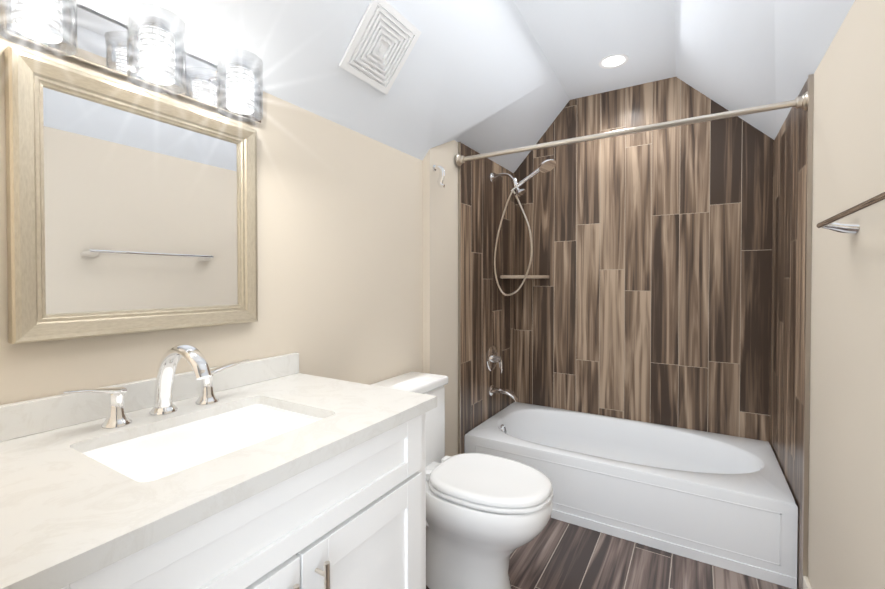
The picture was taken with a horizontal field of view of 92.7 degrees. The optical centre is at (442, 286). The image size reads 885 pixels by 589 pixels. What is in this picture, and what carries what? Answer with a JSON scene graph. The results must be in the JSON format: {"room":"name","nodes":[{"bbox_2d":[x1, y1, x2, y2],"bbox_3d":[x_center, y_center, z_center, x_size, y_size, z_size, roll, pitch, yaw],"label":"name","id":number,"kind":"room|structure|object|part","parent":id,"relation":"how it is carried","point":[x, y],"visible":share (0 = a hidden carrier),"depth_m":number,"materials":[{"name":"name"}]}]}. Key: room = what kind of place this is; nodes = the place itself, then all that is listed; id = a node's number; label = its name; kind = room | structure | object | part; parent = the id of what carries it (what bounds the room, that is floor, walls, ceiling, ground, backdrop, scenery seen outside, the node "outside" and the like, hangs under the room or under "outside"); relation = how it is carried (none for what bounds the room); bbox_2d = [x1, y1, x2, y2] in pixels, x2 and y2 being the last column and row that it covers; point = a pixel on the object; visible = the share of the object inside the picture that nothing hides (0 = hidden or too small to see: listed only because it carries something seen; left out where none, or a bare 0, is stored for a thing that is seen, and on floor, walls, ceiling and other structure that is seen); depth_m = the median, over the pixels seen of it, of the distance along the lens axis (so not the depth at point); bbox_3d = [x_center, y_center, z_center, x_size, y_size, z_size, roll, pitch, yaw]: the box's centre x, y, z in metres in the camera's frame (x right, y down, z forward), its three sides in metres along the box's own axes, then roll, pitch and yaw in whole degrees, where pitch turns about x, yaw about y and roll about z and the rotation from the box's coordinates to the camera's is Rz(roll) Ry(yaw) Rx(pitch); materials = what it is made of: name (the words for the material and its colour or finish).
{"room":"bathroom","nodes":[
{"label":"bathroom","id":0,"kind":"room"},
{"bbox_2d":[0,35,457,456],"bbox_3d":[-0.265,0.196,1.857,0.043,2.006,2.946,0,1,31],"label":"wall","id":1,"kind":"structure","parent":0,"point":[357,246],"depth_m":1.59,"materials":[{"name":"beige paint"}]},
{"bbox_2d":[4,46,257,343],"bbox_3d":[-0.732,-0.186,1.090,0.032,0.597,0.555,0,1,31],"label":"mirror","id":2,"kind":"object","parent":1,"relation":"attached to","point":[130,210],"visible":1,"depth_m":1.02,"materials":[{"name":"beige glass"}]},
{"bbox_3d":[-0.741,-0.186,1.095,0.008,0.487,0.445,0,1,31],"label":"glass panel","id":3,"kind":"part","parent":2,"relation":"part of","materials":[{"name":"white"}]},
{"bbox_2d":[0,0,262,123],"bbox_3d":[-0.681,-0.561,1.044,0.161,0.154,0.608,0,1,31],"label":"sconce","id":4,"kind":"object","parent":1,"relation":"attached to","point":[144,52],"visible":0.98,"depth_m":0.98,"materials":[{"name":"glass"}]},
{"bbox_3d":[-0.790,-0.558,0.823,0.117,0.154,0.117,0,1,31],"label":"lamp shade","id":5,"kind":"part","parent":4,"relation":"part of","materials":[{"name":"clear glass"}]},
{"bbox_3d":[-0.699,-0.615,1.017,0.107,0.044,0.060,0,1,31],"label":"arm","id":6,"kind":"part","parent":4,"relation":"part of"},
{"bbox_3d":[-0.679,-0.560,1.005,0.117,0.154,0.117,0,1,31],"label":"lamp shade","id":7,"kind":"part","parent":4,"relation":"part of","materials":[{"name":"clear glass"}]},
{"bbox_3d":[-0.589,-0.618,1.199,0.107,0.044,0.060,0,1,31],"label":"arm","id":8,"kind":"part","parent":4,"relation":"part of"},
{"bbox_3d":[-0.569,-0.563,1.187,0.117,0.154,0.117,0,1,31],"label":"lamp shade","id":9,"kind":"part","parent":4,"relation":"part of","materials":[{"name":"clear glass"}]},
{"bbox_2d":[0,353,298,441],"bbox_3d":[-0.740,0.271,1.091,0.020,0.070,0.897,0,1,31],"label":"backsplash","id":10,"kind":"structure","parent":1,"relation":"attached to","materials":[{"name":"white stone"}]},
{"bbox_2d":[433,164,444,187],"bbox_3d":[-0.015,-0.564,2.154,0.064,0.125,0.034,0,1,31],"label":"robe hook","id":11,"kind":"object","parent":1,"relation":"attached to","point":[441,178],"visible":1,"depth_m":2.14,"materials":[{"name":"silver metal"}]},
{"bbox_2d":[461,143,514,453],"bbox_3d":[0.310,0.184,2.751,0.012,2.006,0.820,0,1,31],"label":"wall tile","id":12,"kind":"structure","parent":1,"relation":"attached to","point":[487,314],"depth_m":2.66,"materials":[{"name":"wood-look porcelain tile"},{"name":"grout"}]},
{"bbox_2d":[487,346,502,372],"bbox_3d":[0.357,0.473,2.745,0.078,0.167,0.164,0,1,31],"label":"tub valve","id":13,"kind":"object","parent":12,"relation":"attached to","point":[493,358],"visible":1,"depth_m":2.73,"materials":[{"name":"silver metal"}]},
{"bbox_2d":[489,385,518,402],"bbox_3d":[0.398,0.687,2.709,0.189,0.083,0.068,0,1,31],"label":"tub spout","id":14,"kind":"object","parent":12,"relation":"attached to","point":[511,394],"visible":1,"depth_m":2.69,"materials":[{"name":"silver metal"}]},
{"bbox_2d":[490,159,555,295],"bbox_3d":[0.498,-0.353,2.640,0.417,0.828,0.104,0,1,31],"label":"shower head","id":15,"kind":"object","parent":12,"relation":"attached to","point":[547,165],"visible":0.98,"depth_m":2.64},
{"bbox_2d":[458,74,813,588],"bbox_3d":[0.729,0.194,1.984,1.524,2.006,0.058,0,1,31],"label":"trim","id":16,"kind":"structure","parent":1,"relation":"attached to","point":[808,323],"depth_m":1.57,"materials":[{"name":"beige"}]},
{"bbox_2d":[64,0,569,172],"bbox_3d":[-0.034,-0.946,1.701,0.582,0.618,2.946,0,1,31],"label":"ceiling","id":17,"kind":"structure","parent":0,"point":[479,76],"depth_m":1.72,"materials":[{"name":"white paint"}]},
{"bbox_2d":[338,0,421,94],"bbox_3d":[-0.223,-0.873,1.546,0.176,0.204,0.260,0,1,31],"label":"ceiling vent","id":18,"kind":"object","parent":17,"relation":"in","point":[384,39],"visible":1,"depth_m":1.53,"materials":[{"name":"white plastic"}]},
{"bbox_2d":[513,0,675,99],"bbox_3d":[0.416,-1.251,1.424,0.729,0.001,2.946,0,1,31],"label":"ceiling","id":19,"kind":"structure","parent":0,"point":[577,41],"depth_m":2.15,"materials":[{"name":"white paint"}]},
{"bbox_2d":[599,54,628,68],"bbox_3d":[0.958,-1.261,2.366,0.156,0.006,0.156,0,1,31],"label":"recessed light","id":20,"kind":"object","parent":19,"relation":"in","point":[613,61],"depth_m":2.37,"materials":[{"name":"white"}]},
{"bbox_2d":[426,518,790,588],"bbox_3d":[0.102,1.211,1.005,1.767,0.001,4.246,0,1,31],"label":"floor","id":21,"kind":"structure","parent":0,"point":[556,554],"depth_m":1.80,"materials":[{"name":"brown wood"}]},
{"bbox_2d":[0,344,436,588],"bbox_3d":[-0.488,0.673,0.945,0.608,1.077,0.897,0,1,31],"label":"bathroom vanity","id":22,"kind":"object","parent":21,"relation":"on","point":[278,472],"visible":1,"depth_m":0.84,"materials":[{"name":"white paint"}]},
{"bbox_2d":[59,387,131,428],"bbox_3d":[-0.745,0.258,0.907,0.060,0.101,0.132,0,1,31],"label":"handle","id":23,"kind":"object","parent":22,"relation":"on","point":[117,418],"depth_m":0.93,"materials":[{"name":"silver metal"}]},
{"bbox_2d":[149,344,211,414],"bbox_3d":[-0.616,0.221,0.993,0.216,0.174,0.058,0,1,31],"label":"faucet","id":24,"kind":"object","parent":22,"relation":"on","point":[164,383],"depth_m":1.01,"materials":[{"name":"silver metal"}]},
{"bbox_2d":[82,404,323,454],"bbox_3d":[-0.494,0.406,0.928,0.370,0.150,0.485,0,1,31],"label":"sink","id":25,"kind":"object","parent":22,"relation":"in","point":[225,430],"depth_m":0.97,"materials":[{"name":"white ceramic"}]},
{"bbox_2d":[195,359,249,404],"bbox_3d":[-0.600,0.255,1.148,0.060,0.101,0.132,0,1,31],"label":"handle","id":26,"kind":"object","parent":22,"relation":"on","point":[207,396],"depth_m":1.12,"materials":[{"name":"silver metal"}]},
{"bbox_3d":[-0.250,0.604,0.785,0.036,0.150,0.083,0,1,31],"label":"handle","id":27,"kind":"part","parent":22,"relation":"part of","materials":[{"name":"silver metal"}]},
{"bbox_2d":[370,371,552,588],"bbox_3d":[0.065,0.810,1.709,0.756,0.782,0.420,0,1,31],"label":"toilet","id":28,"kind":"object","parent":21,"relation":"on","point":[487,515],"visible":0.65,"depth_m":1.57,"materials":[{"name":"white ceramic"}]},
{"bbox_3d":[-0.115,0.684,1.816,0.337,0.532,0.420,0,1,31],"label":"tank","id":29,"kind":"part","parent":28,"relation":"part of","materials":[{"name":"white ceramic"}]},
{"bbox_3d":[0.188,0.740,1.633,0.461,0.022,0.366,0,1,31],"label":"lid","id":30,"kind":"part","parent":28,"relation":"part of","materials":[{"name":"white plastic"}]},
{"bbox_3d":[0.188,0.763,1.633,0.467,0.016,0.371,0,1,31],"label":"seat","id":31,"kind":"part","parent":28,"relation":"part of","materials":[{"name":"white plastic"}]},
{"bbox_2d":[465,402,797,588],"bbox_3d":[0.966,1.022,2.386,1.494,0.340,0.776,0,1,31],"label":"bathtub","id":32,"kind":"object","parent":21,"relation":"on","point":[727,502],"visible":0.98,"depth_m":2.04,"materials":[{"name":"white ceramic"}]},
{"bbox_2d":[514,77,773,442],"bbox_3d":[1.169,-0.041,2.707,1.524,2.456,0.001,0,1,31],"label":"tiled wall","id":33,"kind":"structure","parent":0,"point":[649,300],"depth_m":2.63,"materials":[{"name":"brown tile"}]},
{"bbox_2d":[500,275,548,278],"bbox_3d":[0.572,-0.066,2.916,0.260,0.022,0.260,0,1,31],"label":"corner shelf","id":34,"kind":"object","parent":33,"relation":"attached to","point":[523,276],"visible":0.92,"depth_m":2.86,"materials":[{"name":"beige stone"}]},
{"bbox_2d":[674,0,854,139],"bbox_3d":[0.850,-1.012,1.164,0.483,0.471,2.946,0,1,31],"label":"ceiling","id":35,"kind":"structure","parent":0,"point":[730,55],"depth_m":1.77,"materials":[{"name":"white paint"}]},
{"bbox_2d":[808,0,884,588],"bbox_3d":[1.057,0.218,1.056,0.001,1.985,2.946,0,1,31],"label":"wall","id":36,"kind":"structure","parent":0,"point":[846,538],"depth_m":1.17,"materials":[{"name":"beige paint"}]},
{"bbox_2d":[770,79,807,588],"bbox_3d":[1.590,0.205,1.946,0.012,1.985,0.870,0,1,31],"label":"wall tile","id":37,"kind":"structure","parent":36,"relation":"attached to","point":[788,288],"depth_m":1.85,"materials":[{"name":"brown tile"}]},
{"bbox_2d":[456,91,808,165],"bbox_3d":[0.730,-0.703,1.974,1.498,0.068,0.068,0,1,31],"label":"shower curtain rod","id":38,"kind":"object","parent":37,"relation":"attached to","point":[801,102],"visible":1,"depth_m":1.85,"materials":[{"name":"silver metal"}]},
{"bbox_2d":[803,576,811,588],"bbox_3d":[0.203,1.149,1.172,1.567,0.120,1.998,0,1,31],"label":"baseboard","id":39,"kind":"structure","parent":36,"relation":"attached to","point":[806,584],"depth_m":1.55,"materials":[{"name":"paint"}]},
{"bbox_2d":[817,191,884,234],"bbox_3d":[0.920,-0.155,0.894,0.077,0.041,0.687,0,1,31],"label":"towel bar","id":40,"kind":"object","parent":36,"relation":"attached to","point":[832,223],"visible":1,"depth_m":1.05,"materials":[{"name":"silver metal"}]}
]}

